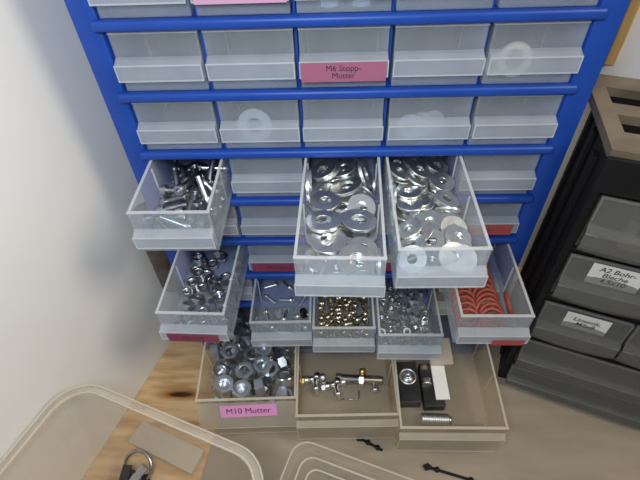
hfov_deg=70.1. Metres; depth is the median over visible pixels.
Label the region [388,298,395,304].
nut
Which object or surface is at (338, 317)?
threaded sleeve
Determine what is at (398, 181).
washer
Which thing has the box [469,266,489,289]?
ring
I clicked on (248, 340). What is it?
nut
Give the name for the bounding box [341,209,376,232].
washer
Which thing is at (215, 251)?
nut
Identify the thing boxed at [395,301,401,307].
nut
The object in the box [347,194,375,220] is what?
washer
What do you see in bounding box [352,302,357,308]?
threaded sleeve
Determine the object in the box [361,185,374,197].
washer
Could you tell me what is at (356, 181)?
washer
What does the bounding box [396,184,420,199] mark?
washer
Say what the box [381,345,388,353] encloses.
nut
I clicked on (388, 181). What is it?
washer
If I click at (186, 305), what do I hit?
nut
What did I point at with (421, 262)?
washer
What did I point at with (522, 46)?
washer
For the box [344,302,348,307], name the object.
threaded sleeve
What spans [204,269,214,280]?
nut
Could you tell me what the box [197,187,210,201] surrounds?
screw
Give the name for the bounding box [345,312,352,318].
threaded sleeve
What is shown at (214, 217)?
screw
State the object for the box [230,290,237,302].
nut
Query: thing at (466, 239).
washer
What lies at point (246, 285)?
shelf
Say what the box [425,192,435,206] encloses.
washer
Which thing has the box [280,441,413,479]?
lid
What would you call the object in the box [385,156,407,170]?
washer
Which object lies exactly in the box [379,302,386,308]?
nut
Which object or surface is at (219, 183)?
screw
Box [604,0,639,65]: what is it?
batten
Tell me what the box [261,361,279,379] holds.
nut
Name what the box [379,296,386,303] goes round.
nut
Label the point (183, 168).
screw
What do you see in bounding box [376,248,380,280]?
washer
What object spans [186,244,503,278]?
shelf
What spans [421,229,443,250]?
washer
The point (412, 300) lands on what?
nut
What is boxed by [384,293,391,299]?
nut
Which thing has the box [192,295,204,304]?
nut
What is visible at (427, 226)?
washer
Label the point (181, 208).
screw
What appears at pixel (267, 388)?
nut
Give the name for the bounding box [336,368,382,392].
fitting
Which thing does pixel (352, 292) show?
threaded sleeve
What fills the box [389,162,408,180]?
washer
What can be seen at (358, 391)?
pin
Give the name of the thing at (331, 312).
threaded sleeve
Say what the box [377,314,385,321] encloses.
nut
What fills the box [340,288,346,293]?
threaded sleeve
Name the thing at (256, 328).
nut
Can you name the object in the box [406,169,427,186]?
washer
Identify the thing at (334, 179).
washer
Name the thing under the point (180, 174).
screw
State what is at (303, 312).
disc
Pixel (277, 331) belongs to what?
screw
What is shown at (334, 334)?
threaded sleeve
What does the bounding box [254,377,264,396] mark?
nut
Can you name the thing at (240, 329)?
nut
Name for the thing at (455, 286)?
ring
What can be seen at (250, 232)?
shelf
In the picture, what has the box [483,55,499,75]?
washer
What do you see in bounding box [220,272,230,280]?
nut
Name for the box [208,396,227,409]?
nut
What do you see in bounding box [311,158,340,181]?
washer
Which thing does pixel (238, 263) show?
nut
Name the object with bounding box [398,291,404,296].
nut
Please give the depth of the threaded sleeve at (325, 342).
0.40 m
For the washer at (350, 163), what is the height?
0.008 m
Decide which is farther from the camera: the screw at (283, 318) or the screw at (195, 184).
the screw at (283, 318)
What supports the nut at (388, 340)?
in the drawer cabinet
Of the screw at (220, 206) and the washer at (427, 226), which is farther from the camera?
the screw at (220, 206)
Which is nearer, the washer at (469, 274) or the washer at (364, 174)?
the washer at (469, 274)
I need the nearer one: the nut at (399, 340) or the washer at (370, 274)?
the washer at (370, 274)
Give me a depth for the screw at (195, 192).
0.33 m
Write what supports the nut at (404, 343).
in the drawer cabinet
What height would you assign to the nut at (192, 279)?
0.005 m
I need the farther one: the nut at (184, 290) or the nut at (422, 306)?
the nut at (422, 306)
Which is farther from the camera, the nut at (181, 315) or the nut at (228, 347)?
the nut at (228, 347)
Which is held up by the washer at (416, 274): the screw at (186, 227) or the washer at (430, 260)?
the washer at (430, 260)
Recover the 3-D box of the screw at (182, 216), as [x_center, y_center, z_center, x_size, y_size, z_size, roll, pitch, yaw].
[-0.102,-0.016,0.319,0.022,0.010,0.008,5,46,7]
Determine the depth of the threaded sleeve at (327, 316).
0.42 m
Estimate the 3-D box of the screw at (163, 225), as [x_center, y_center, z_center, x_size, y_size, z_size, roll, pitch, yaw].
[-0.108,-0.012,0.313,0.022,0.010,0.008,28,53,26]
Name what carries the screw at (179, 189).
in the drawer cabinet
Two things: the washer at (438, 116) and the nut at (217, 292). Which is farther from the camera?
the nut at (217, 292)
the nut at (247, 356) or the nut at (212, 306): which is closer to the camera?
the nut at (212, 306)
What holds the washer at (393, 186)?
on the washer
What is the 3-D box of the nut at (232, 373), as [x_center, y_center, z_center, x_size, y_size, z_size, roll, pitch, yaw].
[-0.087,0.132,0.451,0.015,0.018,0.018,3,46,5]
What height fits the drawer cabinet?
0.416 m
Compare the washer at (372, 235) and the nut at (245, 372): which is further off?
the nut at (245, 372)
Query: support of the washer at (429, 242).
in the drawer cabinet
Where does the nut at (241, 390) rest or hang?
in the drawer cabinet
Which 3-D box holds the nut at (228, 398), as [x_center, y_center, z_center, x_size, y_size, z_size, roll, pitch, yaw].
[-0.094,0.149,0.440,0.018,0.019,0.010,34,56,30]
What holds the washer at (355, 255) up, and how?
in the drawer cabinet
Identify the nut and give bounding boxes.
[172,318,184,332]
[178,311,192,322]
[181,287,193,299]
[181,301,194,310]
[185,277,199,289]
[185,319,197,332]
[189,265,201,276]
[192,252,205,263]
[192,267,205,278]
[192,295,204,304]
[195,256,207,267]
[196,282,209,295]
[196,306,210,319]
[198,319,211,333]
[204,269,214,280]
[204,273,216,285]
[206,258,219,270]
[207,298,216,311]
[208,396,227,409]
[209,284,221,297]
[210,344,220,360]
[210,362,228,380]
[211,247,220,259]
[211,378,214,393]
[212,277,224,288]
[212,290,225,302]
[212,381,231,396]
[213,324,228,335]
[213,329,221,343]
[214,374,233,395]
[214,393,230,403]
[215,310,231,324]
[215,347,230,363]
[217,316,231,328]
[218,252,228,263]
[218,303,232,316]
[219,289,229,302]
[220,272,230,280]
[221,344,239,361]
[221,354,233,367]
[222,329,238,344]
[225,277,237,290]
[227,281,239,290]
[228,364,236,382]
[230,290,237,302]
[230,325,245,339]
[231,309,242,324]
[231,344,242,361]
[232,379,251,400]
[232,386,251,401]
[233,256,242,267]
[233,267,241,279]
[234,316,249,328]
[235,351,250,365]
[235,362,253,380]
[236,371,254,383]
[237,334,252,350]
[237,390,255,404]
[240,361,255,381]
[244,343,255,361]
[248,309,262,325]
[249,324,261,331]
[249,331,258,343]
[253,356,272,375]
[254,347,273,358]
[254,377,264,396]
[254,394,271,404]
[255,339,271,356]
[255,371,273,383]
[255,384,270,403]
[260,315,276,328]
[261,353,274,365]
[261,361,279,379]
[264,333,274,346]
[272,328,290,347]
[274,352,287,370]
[275,308,290,318]
[275,322,291,331]
[275,370,294,386]
[275,388,293,406]
[276,345,294,357]
[278,386,287,403]
[279,336,292,348]
[282,308,294,324]
[284,355,294,365]
[285,395,294,408]
[376,291,383,297]
[377,307,383,313]
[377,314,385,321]
[378,328,386,336]
[378,336,386,342]
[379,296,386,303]
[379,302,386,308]
[381,341,388,349]
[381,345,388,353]
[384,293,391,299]
[385,338,392,345]
[386,286,393,293]
[387,305,394,313]
[387,319,395,324]
[387,324,395,330]
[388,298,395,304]
[389,331,396,339]
[391,342,398,350]
[392,294,400,300]
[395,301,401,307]
[396,283,403,290]
[396,336,403,343]
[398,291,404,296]
[399,309,406,316]
[400,325,407,332]
[401,312,406,320]
[402,342,406,349]
[404,284,410,290]
[404,336,411,344]
[406,346,414,352]
[407,292,414,299]
[407,305,410,312]
[408,320,415,327]
[409,312,414,319]
[410,297,414,305]
[411,324,419,331]
[411,331,419,337]
[413,336,420,344]
[414,314,420,322]
[415,298,421,304]
[415,345,422,351]
[418,290,422,297]
[418,339,422,346]
[419,303,426,309]
[419,320,426,328]
[421,310,428,315]
[421,315,429,321]
[422,327,428,334]
[423,334,428,341]
[427,329,433,336]
[428,338,434,346]
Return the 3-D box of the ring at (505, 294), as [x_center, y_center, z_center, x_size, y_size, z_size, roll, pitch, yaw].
[0.150,0.051,0.365,0.008,0.019,0.020,1,46,4]
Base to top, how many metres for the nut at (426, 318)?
0.007 m
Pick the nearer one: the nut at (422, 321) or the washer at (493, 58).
the washer at (493, 58)
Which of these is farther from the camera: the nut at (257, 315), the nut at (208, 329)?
the nut at (257, 315)
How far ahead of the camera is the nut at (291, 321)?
0.49 m
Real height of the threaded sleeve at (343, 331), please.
0.006 m
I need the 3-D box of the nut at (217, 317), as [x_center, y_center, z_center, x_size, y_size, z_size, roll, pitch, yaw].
[-0.103,0.084,0.488,0.016,0.018,0.018,1,46,3]
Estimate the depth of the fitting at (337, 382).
0.46 m
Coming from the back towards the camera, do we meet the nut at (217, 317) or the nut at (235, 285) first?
the nut at (217, 317)
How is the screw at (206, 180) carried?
in the drawer cabinet
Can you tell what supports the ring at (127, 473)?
in the clear storage bin
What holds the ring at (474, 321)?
in the drawer cabinet
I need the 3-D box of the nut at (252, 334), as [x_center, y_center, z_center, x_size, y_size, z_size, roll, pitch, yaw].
[-0.070,0.108,0.494,0.017,0.017,0.018,24,51,23]
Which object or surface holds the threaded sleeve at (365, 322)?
on the threaded sleeve
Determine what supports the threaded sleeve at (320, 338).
on the threaded sleeve
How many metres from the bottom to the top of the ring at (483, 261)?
0.014 m
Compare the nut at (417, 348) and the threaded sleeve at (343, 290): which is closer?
the nut at (417, 348)
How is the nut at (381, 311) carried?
in the drawer cabinet
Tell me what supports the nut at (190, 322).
in the drawer cabinet
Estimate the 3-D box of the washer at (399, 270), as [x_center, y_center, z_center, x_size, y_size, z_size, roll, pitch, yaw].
[0.057,0.017,0.286,0.018,0.002,0.018,-7,46,-4]
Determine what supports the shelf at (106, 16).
attached to the drawer cabinet
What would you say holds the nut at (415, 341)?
in the drawer cabinet
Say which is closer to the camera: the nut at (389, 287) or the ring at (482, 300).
the ring at (482, 300)
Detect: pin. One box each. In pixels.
[341,391,359,399]
[356,435,382,450]
[423,463,473,479]
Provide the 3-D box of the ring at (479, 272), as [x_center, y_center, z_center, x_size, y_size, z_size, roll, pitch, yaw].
[0.136,0.036,0.383,0.020,0.014,0.016,0,46,2]
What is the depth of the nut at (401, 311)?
0.42 m
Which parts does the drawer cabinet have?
drawer, drawer, drawer, drawer, drawer, drawer, drawer, drawer, drawer, drawer, drawer, drawer, drawer, drawer, drawer, drawer, drawer, drawer, drawer, drawer, drawer, drawer, drawer, drawer, drawer, drawer, drawer, drawer, drawer, drawer, drawer, drawer, drawer, drawer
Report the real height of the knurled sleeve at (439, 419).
0.011 m
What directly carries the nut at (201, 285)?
in the drawer cabinet
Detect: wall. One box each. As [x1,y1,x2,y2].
[0,0,187,479]
[519,7,639,266]
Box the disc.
[300,308,306,318]
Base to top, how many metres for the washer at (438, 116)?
0.018 m
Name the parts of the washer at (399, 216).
washer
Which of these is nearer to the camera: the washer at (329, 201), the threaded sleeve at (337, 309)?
the washer at (329, 201)
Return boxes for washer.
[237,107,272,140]
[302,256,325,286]
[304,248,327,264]
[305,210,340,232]
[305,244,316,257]
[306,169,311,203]
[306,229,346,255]
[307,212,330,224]
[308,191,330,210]
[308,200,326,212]
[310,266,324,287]
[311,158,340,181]
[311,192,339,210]
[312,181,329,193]
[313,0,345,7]
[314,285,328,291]
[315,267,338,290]
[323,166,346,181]
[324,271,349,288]
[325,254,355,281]
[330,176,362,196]
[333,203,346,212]
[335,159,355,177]
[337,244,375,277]
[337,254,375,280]
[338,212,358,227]
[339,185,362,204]
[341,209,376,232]
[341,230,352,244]
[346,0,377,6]
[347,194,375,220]
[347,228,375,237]
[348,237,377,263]
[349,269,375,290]
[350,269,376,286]
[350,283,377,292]
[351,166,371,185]
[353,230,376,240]
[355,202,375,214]
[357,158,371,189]
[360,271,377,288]
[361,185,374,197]
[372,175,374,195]
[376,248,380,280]
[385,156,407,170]
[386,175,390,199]
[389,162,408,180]
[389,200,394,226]
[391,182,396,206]
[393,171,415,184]
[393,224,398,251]
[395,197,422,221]
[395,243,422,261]
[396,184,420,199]
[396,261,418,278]
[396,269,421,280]
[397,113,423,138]
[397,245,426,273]
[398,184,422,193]
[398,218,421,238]
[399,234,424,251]
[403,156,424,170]
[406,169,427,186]
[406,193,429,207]
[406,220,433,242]
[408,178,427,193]
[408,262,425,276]
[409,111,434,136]
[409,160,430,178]
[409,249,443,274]
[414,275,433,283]
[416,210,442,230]
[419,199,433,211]
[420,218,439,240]
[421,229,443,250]
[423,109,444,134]
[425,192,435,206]
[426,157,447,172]
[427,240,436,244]
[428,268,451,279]
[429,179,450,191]
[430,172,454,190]
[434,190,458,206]
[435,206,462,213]
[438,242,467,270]
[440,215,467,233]
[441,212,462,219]
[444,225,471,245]
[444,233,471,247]
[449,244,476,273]
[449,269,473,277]
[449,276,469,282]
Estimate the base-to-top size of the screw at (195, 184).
0.009 m
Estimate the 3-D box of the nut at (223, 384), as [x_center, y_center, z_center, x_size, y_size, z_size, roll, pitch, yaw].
[-0.091,0.139,0.427,0.018,0.018,0.008,3,46,6]
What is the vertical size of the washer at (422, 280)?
0.002 m
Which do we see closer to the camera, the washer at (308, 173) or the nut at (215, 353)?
the washer at (308, 173)
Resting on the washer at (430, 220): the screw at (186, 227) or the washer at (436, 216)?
the washer at (436, 216)
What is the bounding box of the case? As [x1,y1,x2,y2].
[129,421,204,474]
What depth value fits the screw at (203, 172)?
0.36 m
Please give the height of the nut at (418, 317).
0.007 m
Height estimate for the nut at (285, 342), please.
0.009 m
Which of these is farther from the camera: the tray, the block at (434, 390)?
the block at (434, 390)
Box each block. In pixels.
[396,362,420,407]
[417,364,449,410]
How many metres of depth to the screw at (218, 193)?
0.33 m
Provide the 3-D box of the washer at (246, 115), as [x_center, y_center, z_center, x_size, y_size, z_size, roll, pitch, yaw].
[-0.045,-0.079,0.314,0.024,0.024,0.007,0,46,2]
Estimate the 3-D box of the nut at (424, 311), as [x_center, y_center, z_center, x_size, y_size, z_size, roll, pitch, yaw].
[0.097,0.068,0.421,0.008,0.003,0.007,-22,49,-18]
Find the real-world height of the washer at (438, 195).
0.007 m
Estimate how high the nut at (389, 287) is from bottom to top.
0.003 m
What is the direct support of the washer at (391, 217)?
in the drawer cabinet
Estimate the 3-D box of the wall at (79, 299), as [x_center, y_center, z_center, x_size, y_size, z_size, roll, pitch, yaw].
[-0.282,-0.232,-0.064,0.060,1.460,0.960,13,48,14]
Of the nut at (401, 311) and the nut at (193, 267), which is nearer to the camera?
the nut at (193, 267)
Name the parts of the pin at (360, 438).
rod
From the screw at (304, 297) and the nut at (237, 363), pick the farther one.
the nut at (237, 363)
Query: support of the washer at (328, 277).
on the washer at (335, 268)
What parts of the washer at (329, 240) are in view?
washer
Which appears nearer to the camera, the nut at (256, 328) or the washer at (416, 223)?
the washer at (416, 223)
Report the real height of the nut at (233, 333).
0.018 m
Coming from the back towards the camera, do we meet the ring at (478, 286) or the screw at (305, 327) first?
the screw at (305, 327)
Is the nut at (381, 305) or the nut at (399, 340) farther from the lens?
the nut at (381, 305)
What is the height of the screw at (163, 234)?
0.008 m
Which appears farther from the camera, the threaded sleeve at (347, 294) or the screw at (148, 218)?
the threaded sleeve at (347, 294)
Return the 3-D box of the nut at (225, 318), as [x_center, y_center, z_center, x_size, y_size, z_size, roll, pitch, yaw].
[-0.077,0.068,0.371,0.010,0.005,0.012,7,48,9]
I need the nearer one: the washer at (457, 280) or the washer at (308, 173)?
the washer at (457, 280)
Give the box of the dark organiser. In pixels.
[498,74,639,428]
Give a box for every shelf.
[90,0,608,32]
[118,22,577,102]
[140,96,553,159]
[158,155,533,205]
[173,203,517,245]
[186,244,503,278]
[197,278,490,307]
[219,307,473,353]
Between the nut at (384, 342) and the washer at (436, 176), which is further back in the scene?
the nut at (384, 342)
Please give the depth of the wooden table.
0.47 m
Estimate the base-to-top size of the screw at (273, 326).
0.006 m
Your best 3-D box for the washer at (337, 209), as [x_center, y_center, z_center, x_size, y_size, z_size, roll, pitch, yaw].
[0.016,-0.023,0.327,0.016,0.002,0.016,4,46,7]
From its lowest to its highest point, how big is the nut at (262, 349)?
0.017 m
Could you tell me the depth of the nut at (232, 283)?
0.40 m
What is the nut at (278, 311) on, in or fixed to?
in the drawer cabinet
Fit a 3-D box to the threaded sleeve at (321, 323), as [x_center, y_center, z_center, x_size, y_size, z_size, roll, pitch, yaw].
[0.001,0.076,0.413,0.004,0.006,0.006,26,52,25]
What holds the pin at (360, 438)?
on the mat
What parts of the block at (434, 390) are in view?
aluminium rail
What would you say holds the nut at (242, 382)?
on the nut at (241, 390)
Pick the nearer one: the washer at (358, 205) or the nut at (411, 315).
the washer at (358, 205)
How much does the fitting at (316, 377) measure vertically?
0.014 m
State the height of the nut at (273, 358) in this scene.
0.009 m
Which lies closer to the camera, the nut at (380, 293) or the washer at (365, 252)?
the washer at (365, 252)
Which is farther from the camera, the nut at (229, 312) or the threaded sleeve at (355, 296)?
the threaded sleeve at (355, 296)
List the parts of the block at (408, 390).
plate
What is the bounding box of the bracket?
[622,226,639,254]
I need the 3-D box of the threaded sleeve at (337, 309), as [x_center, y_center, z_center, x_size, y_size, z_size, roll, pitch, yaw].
[0.017,0.065,0.423,0.004,0.006,0.006,-5,46,-2]
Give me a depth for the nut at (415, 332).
0.41 m
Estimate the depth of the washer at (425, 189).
0.33 m
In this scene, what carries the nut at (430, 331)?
in the drawer cabinet
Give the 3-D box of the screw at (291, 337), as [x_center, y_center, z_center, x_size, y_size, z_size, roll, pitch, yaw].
[-0.031,0.088,0.411,0.014,0.006,0.006,-1,46,2]
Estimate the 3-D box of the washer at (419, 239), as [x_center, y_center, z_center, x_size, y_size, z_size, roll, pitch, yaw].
[0.058,0.003,0.289,0.016,0.010,0.018,8,47,10]
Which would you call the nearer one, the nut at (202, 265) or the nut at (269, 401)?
the nut at (202, 265)
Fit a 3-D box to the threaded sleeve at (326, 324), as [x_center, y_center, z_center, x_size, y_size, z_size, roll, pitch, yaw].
[0.006,0.078,0.418,0.004,0.006,0.006,30,54,28]
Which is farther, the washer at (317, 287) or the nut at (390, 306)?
the nut at (390, 306)
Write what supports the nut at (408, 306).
in the drawer cabinet
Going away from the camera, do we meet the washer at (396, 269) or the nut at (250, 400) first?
the washer at (396, 269)
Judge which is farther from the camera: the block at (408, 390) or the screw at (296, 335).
the block at (408, 390)
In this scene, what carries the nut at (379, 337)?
in the drawer cabinet
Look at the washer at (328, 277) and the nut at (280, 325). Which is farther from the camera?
the nut at (280, 325)
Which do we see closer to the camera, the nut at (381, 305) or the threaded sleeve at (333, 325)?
the threaded sleeve at (333, 325)
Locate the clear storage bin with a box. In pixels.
[0,384,263,479]
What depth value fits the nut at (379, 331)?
0.41 m
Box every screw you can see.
[141,212,154,242]
[151,211,174,235]
[154,224,176,244]
[156,202,187,213]
[159,184,189,195]
[159,214,192,232]
[160,194,187,205]
[163,206,185,214]
[165,212,188,221]
[168,162,179,185]
[170,163,189,184]
[173,175,195,195]
[173,228,186,242]
[180,165,194,185]
[186,186,200,213]
[187,200,202,222]
[188,170,198,186]
[189,161,200,184]
[189,213,200,240]
[192,207,208,231]
[195,175,212,205]
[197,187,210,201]
[199,163,206,177]
[201,163,229,173]
[202,176,224,201]
[202,202,222,212]
[202,219,213,244]
[206,159,215,185]
[208,210,220,231]
[212,172,226,187]
[212,186,222,211]
[257,327,263,340]
[261,323,275,330]
[263,293,276,303]
[263,309,269,323]
[264,282,278,288]
[276,329,291,334]
[278,334,293,340]
[279,297,293,302]
[280,310,287,322]
[283,281,292,290]
[294,313,308,319]
[294,332,309,338]
[296,320,308,330]
[298,293,307,306]
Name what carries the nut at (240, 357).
in the drawer cabinet
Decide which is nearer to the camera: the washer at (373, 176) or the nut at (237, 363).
the washer at (373, 176)
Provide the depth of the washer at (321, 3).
0.25 m
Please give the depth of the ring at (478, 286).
0.37 m
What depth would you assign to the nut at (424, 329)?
0.41 m
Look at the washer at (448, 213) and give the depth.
0.31 m
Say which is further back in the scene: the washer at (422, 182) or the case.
the case
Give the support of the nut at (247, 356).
in the drawer cabinet
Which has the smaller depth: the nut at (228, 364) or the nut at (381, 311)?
the nut at (381, 311)
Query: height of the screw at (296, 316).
0.006 m
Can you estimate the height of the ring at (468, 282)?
0.012 m
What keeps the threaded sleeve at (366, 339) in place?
on the threaded sleeve
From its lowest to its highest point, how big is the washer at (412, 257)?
0.010 m
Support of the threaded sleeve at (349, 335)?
in the drawer cabinet
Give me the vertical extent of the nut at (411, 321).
0.003 m
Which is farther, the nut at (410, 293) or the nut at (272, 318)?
the nut at (272, 318)
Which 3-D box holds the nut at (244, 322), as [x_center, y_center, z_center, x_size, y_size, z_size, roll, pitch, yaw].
[-0.086,0.091,0.505,0.017,0.019,0.009,-2,46,1]
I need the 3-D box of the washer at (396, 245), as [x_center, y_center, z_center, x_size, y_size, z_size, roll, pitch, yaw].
[0.049,-0.001,0.292,0.002,0.018,0.018,-1,46,2]
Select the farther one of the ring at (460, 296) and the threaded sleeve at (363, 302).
the threaded sleeve at (363, 302)
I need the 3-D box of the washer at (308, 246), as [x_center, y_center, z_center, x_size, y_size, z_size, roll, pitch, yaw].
[-0.002,0.006,0.306,0.016,0.002,0.016,-2,46,1]
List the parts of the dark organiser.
drawer, drawer, drawer, drawer, drawer, drawer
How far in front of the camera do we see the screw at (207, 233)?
0.31 m
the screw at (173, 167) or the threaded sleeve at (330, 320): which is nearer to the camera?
the screw at (173, 167)
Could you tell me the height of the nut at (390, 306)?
0.003 m
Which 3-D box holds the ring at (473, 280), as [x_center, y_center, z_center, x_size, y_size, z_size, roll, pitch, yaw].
[0.135,0.039,0.380,0.020,0.014,0.016,-4,46,-1]
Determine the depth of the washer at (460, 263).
0.28 m
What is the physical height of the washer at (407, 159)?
0.007 m
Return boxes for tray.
[588,74,639,160]
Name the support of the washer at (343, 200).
in the drawer cabinet
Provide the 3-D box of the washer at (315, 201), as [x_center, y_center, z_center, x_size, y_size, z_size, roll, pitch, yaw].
[0.004,-0.027,0.321,0.020,0.002,0.020,-15,47,-12]
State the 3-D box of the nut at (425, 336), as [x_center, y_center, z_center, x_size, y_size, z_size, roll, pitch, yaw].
[0.094,0.087,0.405,0.003,0.007,0.008,-4,46,-2]
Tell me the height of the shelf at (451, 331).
0.006 m
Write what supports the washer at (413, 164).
in the drawer cabinet
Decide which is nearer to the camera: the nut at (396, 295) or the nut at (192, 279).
the nut at (192, 279)
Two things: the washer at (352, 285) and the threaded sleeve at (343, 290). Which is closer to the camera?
the washer at (352, 285)
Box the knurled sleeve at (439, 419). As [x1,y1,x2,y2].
[420,413,451,425]
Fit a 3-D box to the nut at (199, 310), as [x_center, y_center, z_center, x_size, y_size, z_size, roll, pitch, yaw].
[-0.097,0.060,0.379,0.010,0.005,0.012,-14,48,-10]
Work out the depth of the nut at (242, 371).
0.44 m
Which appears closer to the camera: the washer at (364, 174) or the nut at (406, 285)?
the washer at (364, 174)
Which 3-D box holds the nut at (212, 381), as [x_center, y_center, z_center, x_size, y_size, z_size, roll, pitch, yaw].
[-0.105,0.147,0.463,0.008,0.017,0.019,-7,46,-4]
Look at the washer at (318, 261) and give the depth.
0.28 m
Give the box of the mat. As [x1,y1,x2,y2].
[201,296,639,479]
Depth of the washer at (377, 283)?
0.28 m
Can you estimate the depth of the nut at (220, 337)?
0.47 m
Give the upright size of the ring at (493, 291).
0.014 m
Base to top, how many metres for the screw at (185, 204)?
0.010 m
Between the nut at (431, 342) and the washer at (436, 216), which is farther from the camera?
the nut at (431, 342)
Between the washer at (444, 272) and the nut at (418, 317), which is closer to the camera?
the washer at (444, 272)
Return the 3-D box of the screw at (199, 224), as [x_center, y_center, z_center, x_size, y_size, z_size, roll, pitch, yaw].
[-0.082,-0.016,0.318,0.008,0.009,0.022,2,46,5]
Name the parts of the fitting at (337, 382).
valve knob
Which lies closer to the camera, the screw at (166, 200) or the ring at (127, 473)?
the screw at (166, 200)
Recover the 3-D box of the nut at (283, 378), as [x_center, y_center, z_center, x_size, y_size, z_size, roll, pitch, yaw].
[-0.033,0.131,0.431,0.017,0.015,0.020,12,48,14]
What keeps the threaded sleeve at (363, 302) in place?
on the threaded sleeve
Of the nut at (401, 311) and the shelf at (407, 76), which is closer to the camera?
the shelf at (407, 76)
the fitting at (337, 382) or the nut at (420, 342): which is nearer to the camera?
the nut at (420, 342)
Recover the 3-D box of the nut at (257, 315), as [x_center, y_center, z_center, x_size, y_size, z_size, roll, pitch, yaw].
[-0.070,0.085,0.498,0.017,0.017,0.018,-5,46,-2]
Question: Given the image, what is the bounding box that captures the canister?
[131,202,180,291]
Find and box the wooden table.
[82,266,521,479]
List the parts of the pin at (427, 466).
rod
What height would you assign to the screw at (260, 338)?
0.006 m
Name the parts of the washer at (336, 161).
washer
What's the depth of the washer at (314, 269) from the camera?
0.28 m
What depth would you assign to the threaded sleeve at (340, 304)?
0.43 m
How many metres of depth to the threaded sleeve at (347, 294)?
0.44 m
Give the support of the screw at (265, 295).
in the drawer cabinet
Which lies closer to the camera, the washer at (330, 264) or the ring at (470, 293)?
the washer at (330, 264)
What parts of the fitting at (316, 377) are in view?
valve knob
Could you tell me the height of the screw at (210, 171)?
0.017 m
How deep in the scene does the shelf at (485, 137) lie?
0.33 m
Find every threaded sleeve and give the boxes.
[317,305,322,311]
[317,314,324,320]
[317,320,324,326]
[317,329,323,335]
[318,336,322,342]
[323,333,329,339]
[323,340,327,346]
[324,313,330,320]
[324,322,329,327]
[328,310,334,316]
[328,317,334,323]
[328,338,335,344]
[330,323,335,330]
[331,331,337,338]
[335,306,339,312]
[335,314,340,320]
[336,302,342,308]
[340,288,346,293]
[340,328,347,335]
[344,292,350,298]
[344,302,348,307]
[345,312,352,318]
[346,331,353,338]
[348,338,354,345]
[350,290,356,295]
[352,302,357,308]
[353,295,358,301]
[354,329,360,335]
[355,316,360,322]
[355,337,359,343]
[361,294,366,300]
[361,301,366,307]
[363,321,369,326]
[363,336,370,343]
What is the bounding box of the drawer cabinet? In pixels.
[64,0,630,451]
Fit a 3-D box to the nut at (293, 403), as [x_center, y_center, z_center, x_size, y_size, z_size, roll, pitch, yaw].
[-0.034,0.158,0.450,0.019,0.017,0.009,28,53,26]
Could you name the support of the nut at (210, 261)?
in the drawer cabinet
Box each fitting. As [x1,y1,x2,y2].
[300,372,324,395]
[320,377,345,400]
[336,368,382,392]
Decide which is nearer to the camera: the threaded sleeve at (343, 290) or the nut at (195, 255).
the nut at (195, 255)
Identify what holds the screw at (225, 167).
in the drawer cabinet
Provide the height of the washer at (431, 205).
0.004 m
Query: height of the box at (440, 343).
0.023 m
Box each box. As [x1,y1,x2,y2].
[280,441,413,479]
[427,338,453,364]
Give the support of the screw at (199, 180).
in the drawer cabinet
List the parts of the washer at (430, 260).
washer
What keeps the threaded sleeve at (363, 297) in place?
in the drawer cabinet
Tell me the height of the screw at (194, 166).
0.009 m
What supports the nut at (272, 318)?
in the drawer cabinet
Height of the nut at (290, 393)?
0.009 m
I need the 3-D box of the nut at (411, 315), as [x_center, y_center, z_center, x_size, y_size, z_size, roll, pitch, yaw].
[0.085,0.070,0.422,0.003,0.007,0.008,-11,46,-8]
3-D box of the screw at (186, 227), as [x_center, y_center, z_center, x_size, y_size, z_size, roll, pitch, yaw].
[-0.098,-0.011,0.310,0.022,0.014,0.008,5,46,7]
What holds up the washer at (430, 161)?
on the washer
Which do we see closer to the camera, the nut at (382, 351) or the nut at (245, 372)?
the nut at (382, 351)
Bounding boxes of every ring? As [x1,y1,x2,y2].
[119,449,152,479]
[446,279,469,295]
[449,280,473,301]
[449,283,471,307]
[452,289,474,313]
[452,295,475,319]
[454,301,478,326]
[455,307,479,332]
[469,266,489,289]
[469,275,493,298]
[470,271,493,293]
[471,258,489,281]
[472,244,484,261]
[472,254,488,275]
[472,283,495,307]
[473,250,483,272]
[474,262,486,285]
[475,288,499,312]
[475,292,500,317]
[476,297,499,322]
[479,302,503,327]
[479,307,504,332]
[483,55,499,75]
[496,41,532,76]
[503,291,512,315]
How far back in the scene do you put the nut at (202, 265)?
0.41 m
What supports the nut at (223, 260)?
in the drawer cabinet
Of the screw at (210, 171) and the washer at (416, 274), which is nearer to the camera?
the washer at (416, 274)
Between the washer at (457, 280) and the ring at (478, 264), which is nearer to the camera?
the washer at (457, 280)
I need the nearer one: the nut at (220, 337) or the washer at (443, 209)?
the washer at (443, 209)
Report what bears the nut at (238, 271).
in the drawer cabinet
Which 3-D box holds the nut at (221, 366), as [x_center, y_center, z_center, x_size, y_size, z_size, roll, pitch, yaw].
[-0.099,0.130,0.449,0.019,0.015,0.017,-21,49,-17]
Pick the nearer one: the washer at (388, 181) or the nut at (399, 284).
the washer at (388, 181)
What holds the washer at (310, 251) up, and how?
on the washer
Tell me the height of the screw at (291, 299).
0.006 m
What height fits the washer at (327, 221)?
0.005 m
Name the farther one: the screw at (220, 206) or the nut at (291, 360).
the nut at (291, 360)
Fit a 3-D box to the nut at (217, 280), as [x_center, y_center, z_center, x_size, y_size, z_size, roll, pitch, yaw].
[-0.088,0.038,0.396,0.012,0.010,0.005,8,47,10]
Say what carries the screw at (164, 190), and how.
in the drawer cabinet
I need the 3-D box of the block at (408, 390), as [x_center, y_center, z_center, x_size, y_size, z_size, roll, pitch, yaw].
[0.088,0.144,0.456,0.020,0.018,0.043,-1,46,1]
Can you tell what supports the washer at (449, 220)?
in the drawer cabinet
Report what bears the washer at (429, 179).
in the drawer cabinet

